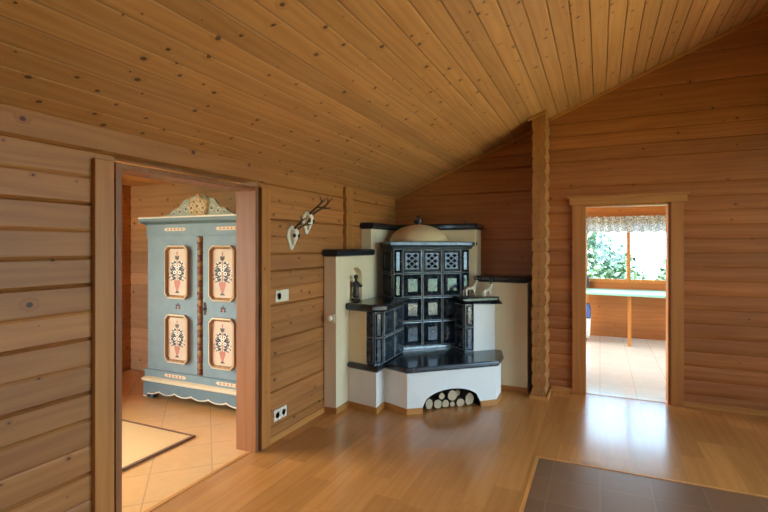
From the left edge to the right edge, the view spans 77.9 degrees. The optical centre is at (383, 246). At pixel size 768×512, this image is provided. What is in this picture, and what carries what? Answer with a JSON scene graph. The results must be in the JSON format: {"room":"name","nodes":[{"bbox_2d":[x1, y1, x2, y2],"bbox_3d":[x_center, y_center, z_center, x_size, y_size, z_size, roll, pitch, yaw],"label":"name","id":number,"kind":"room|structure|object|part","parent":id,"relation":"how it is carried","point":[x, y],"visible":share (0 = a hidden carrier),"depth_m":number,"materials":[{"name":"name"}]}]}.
{"room":"traditional dwelling","nodes":[
{"label":"traditional dwelling","id":0,"kind":"room"},
{"bbox_2d":[122,185,131,371],"bbox_3d":[-4.628,0.350,3.060,0.160,2.600,6.860,0,0,24],"label":"wall","id":1,"kind":"structure","parent":0,"point":[126,190],"depth_m":5.95,"materials":[{"name":"brown wood"}]},
{"bbox_2d":[114,161,218,185],"bbox_3d":[-3.202,-0.830,2.500,2.900,0.120,6.700,0,0,24],"label":"ceiling","id":2,"kind":"structure","parent":0,"point":[128,180],"depth_m":5.42,"materials":[{"name":"brown wood"}]},
{"bbox_2d":[122,369,246,511],"bbox_3d":[-3.191,1.611,2.440,2.970,0.119,6.600,0,0,24],"label":"floor","id":3,"kind":"structure","parent":0,"point":[145,484],"depth_m":3.75,"materials":[{"name":"tile"}]},
{"bbox_2d":[122,419,195,470],"bbox_3d":[-2.328,1.544,3.583,1.195,0.013,1.195,0,0,24],"label":"mat","id":4,"kind":"object","parent":3,"relation":"on","point":[141,442],"visible":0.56,"depth_m":3.78,"materials":[{"name":"fabric"}]},
{"bbox_2d":[139,194,235,408],"bbox_3d":[-1.655,0.522,4.827,1.610,2.057,0.653,0,0,24],"label":"wardrobe","id":5,"kind":"object","parent":3,"relation":"on","point":[192,249],"visible":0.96,"depth_m":4.61,"materials":[{"name":"blue paint"}]},
{"bbox_3d":[-2.078,0.565,4.724,0.615,1.340,0.020,0,0,24],"label":"door","id":6,"kind":"part","parent":5,"relation":"part of","materials":[{"name":"blue paint"}]},
{"bbox_3d":[-2.042,0.247,4.678,0.310,0.525,0.034,0,0,24],"label":"panel moulding","id":7,"kind":"part","parent":5,"relation":"part of","materials":[{"name":"beige paint"}]},
{"bbox_3d":[-2.042,0.905,4.678,0.310,0.480,0.034,0,0,24],"label":"panel moulding","id":8,"kind":"part","parent":5,"relation":"part of","materials":[{"name":"beige paint"}]},
{"bbox_3d":[-2.037,0.247,4.688,0.250,0.465,0.012,0,0,24],"label":"painted panel","id":9,"kind":"part","parent":5,"relation":"part of","materials":[{"name":"pink paint"}]},
{"bbox_3d":[-2.037,0.905,4.688,0.250,0.420,0.012,0,0,24],"label":"painted panel","id":10,"kind":"part","parent":5,"relation":"part of","materials":[{"name":"pink paint"}]},
{"bbox_3d":[-1.653,-0.257,4.833,1.610,0.083,0.640,0,0,24],"label":"cornice","id":11,"kind":"part","parent":5,"relation":"part of","materials":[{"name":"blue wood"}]},
{"bbox_3d":[-1.655,1.349,4.828,1.564,0.053,0.604,0,0,24],"label":"moulding","id":12,"kind":"part","parent":5,"relation":"part of","materials":[{"name":"beige paint"}]},
{"bbox_3d":[-1.717,0.590,4.538,0.043,0.120,0.021,0,0,24],"label":"key plate","id":13,"kind":"part","parent":5,"relation":"part of","materials":[{"name":"metal"}]},
{"bbox_3d":[-1.455,0.565,4.441,0.615,1.340,0.020,0,0,24],"label":"door","id":14,"kind":"part","parent":5,"relation":"part of","materials":[{"name":"blue paint"}]},
{"bbox_3d":[-1.514,0.247,4.438,0.310,0.525,0.034,0,0,24],"label":"panel moulding","id":15,"kind":"part","parent":5,"relation":"part of","materials":[{"name":"beige paint"}]},
{"bbox_3d":[-1.514,0.905,4.438,0.310,0.480,0.034,0,0,24],"label":"panel moulding","id":16,"kind":"part","parent":5,"relation":"part of","materials":[{"name":"beige paint"}]},
{"bbox_3d":[-1.509,0.247,4.448,0.250,0.465,0.012,0,0,24],"label":"painted panel","id":17,"kind":"part","parent":5,"relation":"part of","materials":[{"name":"pink paint"}]},
{"bbox_3d":[-1.509,0.905,4.448,0.250,0.420,0.012,0,0,24],"label":"painted panel","id":18,"kind":"part","parent":5,"relation":"part of","materials":[{"name":"pink paint"}]},
{"bbox_2d":[131,179,240,370],"bbox_3d":[-1.871,0.370,5.476,2.860,2.360,0.140,0,0,24],"label":"wall","id":19,"kind":"structure","parent":0,"point":[156,200],"depth_m":5.91,"materials":[{"name":"brown wood"}]},
{"bbox_2d":[0,103,394,511],"bbox_3d":[-1.559,0.435,2.445,0.198,2.230,7.960,0,0,24],"label":"wall","id":20,"kind":"structure","parent":0,"point":[46,159],"depth_m":2.34,"materials":[{"name":"brown wood"}]},
{"bbox_2d":[92,158,270,511],"bbox_3d":[-1.270,0.547,3.107,0.200,2.005,1.415,0,0,24],"label":"door frame","id":21,"kind":"structure","parent":20,"relation":"in","point":[253,204],"depth_m":2.61,"materials":[{"name":"brown wood"}]},
{"bbox_3d":[-1.461,0.547,2.473,0.024,2.005,0.103,0,0,24],"label":"architrave","id":22,"kind":"part","parent":21,"relation":"part of","materials":[{"name":"brown wood"}]},
{"bbox_3d":[-0.949,0.490,3.618,0.006,0.120,0.029,0,0,24],"label":"strike plate","id":23,"kind":"part","parent":21,"relation":"part of","materials":[{"name":"metal"}]},
{"bbox_3d":[-0.918,0.547,3.668,0.024,2.005,0.103,0,0,24],"label":"architrave","id":24,"kind":"part","parent":21,"relation":"part of","materials":[{"name":"brown wood"}]},
{"bbox_2d":[144,451,249,511],"bbox_3d":[-1.245,1.599,3.096,0.030,0.103,1.165,0,0,24],"label":"trim","id":25,"kind":"structure","parent":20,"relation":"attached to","point":[247,452],"depth_m":3.11,"materials":[{"name":"brown wood"}]},
{"bbox_2d":[273,405,286,421],"bbox_3d":[-0.842,1.350,3.857,0.012,0.090,0.165,0,0,24],"label":"wall socket","id":26,"kind":"object","parent":20,"relation":"attached to","point":[281,412],"visible":1,"depth_m":3.84,"materials":[{"name":"beige plastic"}]},
{"bbox_2d":[275,289,288,302],"bbox_3d":[-0.830,0.398,3.879,0.016,0.095,0.175,0,0,24],"label":"light switch","id":27,"kind":"object","parent":20,"relation":"attached to","point":[280,295],"visible":1,"depth_m":3.86,"materials":[{"name":"beige plastic"}]},
{"bbox_2d":[271,406,323,443],"bbox_3d":[-0.731,1.525,4.098,0.016,0.050,0.825,0,0,24],"label":"baseboard","id":28,"kind":"structure","parent":20,"relation":"attached to","point":[289,429],"depth_m":4.05,"materials":[{"name":"brown wood"}]},
{"bbox_2d":[286,216,311,249],"bbox_3d":[-0.705,-0.114,3.961,0.172,0.279,0.136,0,0,24],"label":"trophy","id":29,"kind":"object","parent":20,"relation":"attached to","point":[292,235],"visible":1,"depth_m":3.96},
{"bbox_2d":[302,196,330,234],"bbox_3d":[-0.584,-0.274,4.153,0.232,0.330,0.136,0,0,24],"label":"trophy","id":30,"kind":"object","parent":20,"relation":"attached to","point":[306,215],"visible":0.91,"depth_m":4.17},
{"bbox_2d":[0,0,767,197],"bbox_3d":[0.223,-1.484,1.711,4.010,1.823,8.500,0,0,24],"label":"ceiling","id":31,"kind":"structure","parent":0,"point":[384,97],"depth_m":2.87,"materials":[{"name":"brown wood"}]},
{"bbox_2d":[150,335,767,511],"bbox_3d":[1.610,1.610,3.058,5.200,0.120,11.700,0,0,24],"label":"floor","id":32,"kind":"structure","parent":0,"point":[472,457],"depth_m":3.62,"materials":[{"name":"brown wood"}]},
{"bbox_2d":[322,216,531,414],"bbox_3d":[0.536,0.594,4.880,1.668,1.913,1.765,0,0,24],"label":"stove","id":33,"kind":"object","parent":32,"relation":"on","point":[412,335],"depth_m":5.05,"materials":[{"name":"black tile"}]},
{"bbox_3d":[-0.501,0.666,4.412,0.075,0.077,0.052,0,0,24],"label":"control knob","id":34,"kind":"part","parent":33,"relation":"part of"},
{"bbox_2d":[352,275,362,300],"bbox_3d":[-0.280,0.407,4.801,0.093,0.261,0.119,0,0,24],"label":"statuette","id":35,"kind":"object","parent":33,"relation":"on","point":[356,284],"visible":1,"depth_m":4.77,"materials":[{"name":"brown metal"}]},
{"bbox_2d":[346,296,409,311],"bbox_3d":[-0.036,0.575,4.825,0.410,0.070,0.805,0,0,24],"label":"shelf","id":36,"kind":"object","parent":33,"relation":"attached to","point":[366,303],"depth_m":4.62,"materials":[{"name":"black stone"}]},
{"bbox_3d":[0.447,0.677,5.369,1.092,1.745,0.945,0,0,24],"label":"plaster panel","id":37,"kind":"part","parent":33,"relation":"part of","materials":[{"name":"beige paint"}]},
{"bbox_3d":[0.428,-0.017,5.229,1.029,0.081,0.745,0,0,24],"label":"cornice","id":38,"kind":"part","parent":33,"relation":"part of","materials":[{"name":"grey ceramic"}]},
{"bbox_3d":[0.516,1.097,5.210,0.910,0.046,0.100,0,0,-19],"label":"moulding","id":39,"kind":"part","parent":33,"relation":"part of","materials":[{"name":"grey ceramic"}]},
{"bbox_2d":[463,275,478,296],"bbox_3d":[0.938,0.417,5.142,0.211,0.231,0.056,0,0,-26],"label":"glass figurine","id":40,"kind":"object","parent":33,"relation":"on","point":[472,287],"visible":1,"depth_m":5.14,"materials":[{"name":"white glass"}]},
{"bbox_2d":[453,295,501,303],"bbox_3d":[1.045,0.575,5.184,0.543,0.070,0.276,0,0,-13],"label":"shelf","id":41,"kind":"object","parent":33,"relation":"attached to","point":[457,299],"depth_m":5.12,"materials":[{"name":"black stone"}]},
{"bbox_2d":[482,281,492,296],"bbox_3d":[1.121,0.443,5.135,0.164,0.180,0.044,0,0,-29],"label":"glass figurine","id":42,"kind":"object","parent":33,"relation":"on","point":[489,288],"visible":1,"depth_m":5.13,"materials":[{"name":"glass"}]},
{"bbox_2d":[424,398,432,408],"bbox_3d":[0.362,1.493,4.715,0.078,0.099,0.420,0,0,-19],"label":"log","id":43,"kind":"object","parent":32,"relation":"on","point":[428,404],"visible":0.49,"depth_m":4.52,"materials":[{"name":"beige wood"}]},
{"bbox_2d":[429,395,441,407],"bbox_3d":[0.447,1.503,4.744,0.086,0.085,0.420,0,0,-19],"label":"log","id":44,"kind":"object","parent":32,"relation":"on","point":[437,403],"visible":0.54,"depth_m":4.55,"materials":[{"name":"beige wood"}]},
{"bbox_2d":[434,391,444,399],"bbox_3d":[0.488,1.433,4.757,0.060,0.064,0.420,0,0,-19],"label":"log","id":45,"kind":"object","parent":44,"relation":"on","point":[440,395],"visible":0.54,"depth_m":4.56,"materials":[{"name":"beige wood"}]},
{"bbox_2d":[433,394,448,406],"bbox_3d":[0.528,1.510,4.781,0.075,0.076,0.420,0,0,-19],"label":"log","id":46,"kind":"object","parent":32,"relation":"on","point":[445,403],"visible":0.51,"depth_m":4.58,"materials":[{"name":"beige wood"}]},
{"bbox_2d":[444,397,454,406],"bbox_3d":[0.596,1.519,4.794,0.053,0.052,0.420,0,0,-19],"label":"log","id":47,"kind":"object","parent":32,"relation":"on","point":[451,403],"visible":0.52,"depth_m":4.60,"materials":[{"name":"beige wood"}]},
{"bbox_2d":[441,389,456,400],"bbox_3d":[0.597,1.437,4.794,0.100,0.103,0.420,0,0,-19],"label":"log","id":48,"kind":"object","parent":47,"relation":"on","point":[450,394],"visible":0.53,"depth_m":4.60,"materials":[{"name":"beige wood"}]},
{"bbox_2d":[453,396,463,405],"bbox_3d":[0.676,1.511,4.815,0.093,0.076,0.420,0,0,-19],"label":"log","id":49,"kind":"object","parent":32,"relation":"on","point":[458,401],"visible":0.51,"depth_m":4.62,"materials":[{"name":"beige wood"}]},
{"bbox_2d":[452,388,459,395],"bbox_3d":[0.660,1.443,4.900,0.062,0.064,0.420,0,0,-19],"label":"log","id":50,"kind":"object","parent":49,"relation":"on","point":[456,390],"visible":0.34,"depth_m":4.70,"materials":[{"name":"beige wood"}]},
{"bbox_2d":[457,388,473,404],"bbox_3d":[0.772,1.486,4.853,0.095,0.121,0.420,0,0,-19],"label":"log","id":51,"kind":"object","parent":32,"relation":"on","point":[468,398],"visible":0.56,"depth_m":4.66,"materials":[{"name":"beige wood"}]},
{"bbox_2d":[586,303,590,340],"bbox_3d":[3.305,1.250,7.944,0.280,0.600,0.300,0,0,24],"label":"waste bin","id":52,"kind":"object","parent":32,"relation":"on","point":[588,307],"visible":0.36,"depth_m":7.77,"materials":[{"name":"white plastic"}]},
{"bbox_2d":[586,303,590,316],"bbox_3d":[3.305,1.050,7.944,0.280,0.200,0.300,0,0,24],"label":"lid","id":53,"kind":"object","parent":52,"relation":"attached to","point":[588,308],"depth_m":7.77,"materials":[{"name":"blue plastic"}]},
{"bbox_2d":[586,288,665,346],"bbox_3d":[3.919,1.134,7.616,1.370,0.832,1.010,0,0,24],"label":"kitchen table","id":54,"kind":"object","parent":32,"relation":"on","point":[630,293],"visible":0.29,"depth_m":7.41,"materials":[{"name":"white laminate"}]},
{"bbox_3d":[3.839,1.150,7.427,0.050,0.800,0.050,0,0,24],"label":"leg","id":55,"kind":"part","parent":54,"relation":"part of","materials":[{"name":"brown wood"}]},
{"bbox_2d":[395,134,533,383],"bbox_3d":[0.937,0.103,5.769,1.870,2.895,0.160,0,0,24],"label":"wall","id":56,"kind":"structure","parent":0,"point":[493,191],"depth_m":5.53,"materials":[{"name":"brown wood"}]},
{"bbox_2d":[395,130,533,199],"bbox_3d":[0.925,-0.961,5.671,1.710,0.719,0.030,0,0,24],"label":"trim","id":57,"kind":"structure","parent":56,"relation":"attached to","point":[532,131],"depth_m":5.63,"materials":[{"name":"brown wood"}]},
{"bbox_2d":[531,113,549,396],"bbox_3d":[1.677,0.092,5.059,0.155,2.915,0.481,0,0,24],"label":"wooden post","id":58,"kind":"structure","parent":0,"point":[540,245],"depth_m":4.85,"materials":[{"name":"wood"}]},
{"bbox_2d":[528,109,546,121],"bbox_3d":[1.560,-1.336,4.832,0.180,0.099,0.030,0,0,24],"label":"trim","id":59,"kind":"structure","parent":58,"relation":"attached to","point":[544,111],"depth_m":4.82,"materials":[{"name":"brown wood"}]},
{"bbox_2d":[529,388,551,400],"bbox_3d":[1.641,1.532,4.980,0.185,0.035,0.375,0,0,24],"label":"baseboard","id":60,"kind":"structure","parent":58,"relation":"attached to","point":[531,396],"depth_m":4.82,"materials":[{"name":"brown wood"}]},
{"bbox_2d":[586,206,665,340],"bbox_3d":[4.346,0.300,8.108,4.720,2.700,0.160,0,0,24],"label":"wall","id":61,"kind":"structure","parent":0,"point":[609,314],"depth_m":8.11,"materials":[{"name":"brown wood"}]},
{"bbox_2d":[586,215,665,232],"bbox_3d":[4.126,-0.381,8.035,1.540,0.289,0.059,0,0,24],"label":"valance curtain","id":62,"kind":"object","parent":61,"relation":"hanging from","point":[657,223],"visible":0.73,"depth_m":8.05,"materials":[{"name":"white fabric"}]},
{"bbox_2d":[586,232,665,283],"bbox_3d":[4.197,0.080,8.154,1.410,1.060,0.070,0,0,24],"label":"window","id":63,"kind":"structure","parent":61,"relation":"in","point":[628,280],"depth_m":8.13,"materials":[{"name":"brown wood"}]},
{"bbox_2d":[586,272,589,286],"bbox_3d":[3.560,0.578,8.342,0.095,0.263,0.035,0,0,24],"label":"glove","id":64,"kind":"object","parent":63,"relation":"hanging from","point":[587,278],"visible":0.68,"depth_m":8.32,"materials":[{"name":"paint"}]},
{"bbox_2d":[524,458,767,511],"bbox_3d":[1.344,1.610,0.081,3.220,0.120,6.060,0,0,24],"label":"floor","id":65,"kind":"structure","parent":0,"point":[556,486],"depth_m":2.98,"materials":[{"name":"brown stone"}]},
{"bbox_2d":[519,456,767,511],"bbox_3d":[1.341,1.558,0.089,3.232,0.023,6.072,0,0,24],"label":"trim","id":66,"kind":"structure","parent":65,"relation":"on","point":[530,480],"depth_m":3.15,"materials":[{"name":"brown wood"}]},
{"bbox_2d":[547,15,767,410],"bbox_3d":[3.278,-0.323,4.551,3.400,3.745,0.160,0,0,24],"label":"wall","id":67,"kind":"structure","parent":0,"point":[696,123],"depth_m":4.56,"materials":[{"name":"brown wood"}]},
{"bbox_2d":[586,393,666,402],"bbox_3d":[2.476,1.599,4.872,0.805,0.102,0.020,0,0,24],"label":"trim","id":68,"kind":"structure","parent":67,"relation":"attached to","point":[586,393],"depth_m":4.86,"materials":[{"name":"brown wood"}]},
{"bbox_2d":[567,192,689,406],"bbox_3d":[2.486,0.509,4.893,1.105,2.082,0.217,0,0,24],"label":"door frame","id":69,"kind":"structure","parent":67,"relation":"in","point":[673,201],"depth_m":4.72,"materials":[{"name":"brown wood"}]},
{"bbox_3d":[2.045,0.552,5.009,0.106,1.995,0.024,0,0,24],"label":"architrave","id":70,"kind":"part","parent":69,"relation":"part of","materials":[{"name":"brown wood"}]},
{"bbox_3d":[2.863,0.552,4.637,0.106,1.995,0.024,0,0,24],"label":"architrave","id":71,"kind":"part","parent":69,"relation":"part of","materials":[{"name":"brown wood"}]},
{"bbox_2d":[550,12,767,120],"bbox_3d":[2.688,-1.771,4.715,1.970,0.824,0.030,0,0,24],"label":"trim","id":72,"kind":"structure","parent":67,"relation":"attached to","point":[766,13],"depth_m":4.67,"materials":[{"name":"brown wood"}]},
{"bbox_2d":[552,386,767,416],"bbox_3d":[3.298,1.525,4.444,3.275,0.050,0.018,0,0,24],"label":"baseboard","id":73,"kind":"structure","parent":67,"relation":"attached to","point":[554,388],"depth_m":4.50,"materials":[{"name":"brown wood"}]},
{"label":"outside","id":74,"kind":"structure","parent":0,"visible":0},
{"bbox_2d":[587,273,665,279],"bbox_3d":[2.070,2.100,4.551,60.000,0.100,70.000,0,0,24],"label":"ground","id":75,"kind":"structure","parent":74,"point":[652,277],"depth_m":31.92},
{"bbox_2d":[587,232,649,279],"bbox_3d":[4.728,0.782,11.705,3.154,2.664,3.220,0,0,24],"label":"bush","id":76,"kind":"object","parent":75,"relation":"on","point":[608,269],"visible":0.13,"depth_m":10.81,"materials":[{"name":"green plant"}]},
{"bbox_2d":[655,259,665,279],"bbox_3d":[7.904,0.794,10.724,3.221,2.613,3.168,0,0,24],"label":"bush","id":77,"kind":"object","parent":75,"relation":"on","point":[662,277],"visible":0.02,"depth_m":11.28,"materials":[{"name":"green plant"}]}
]}

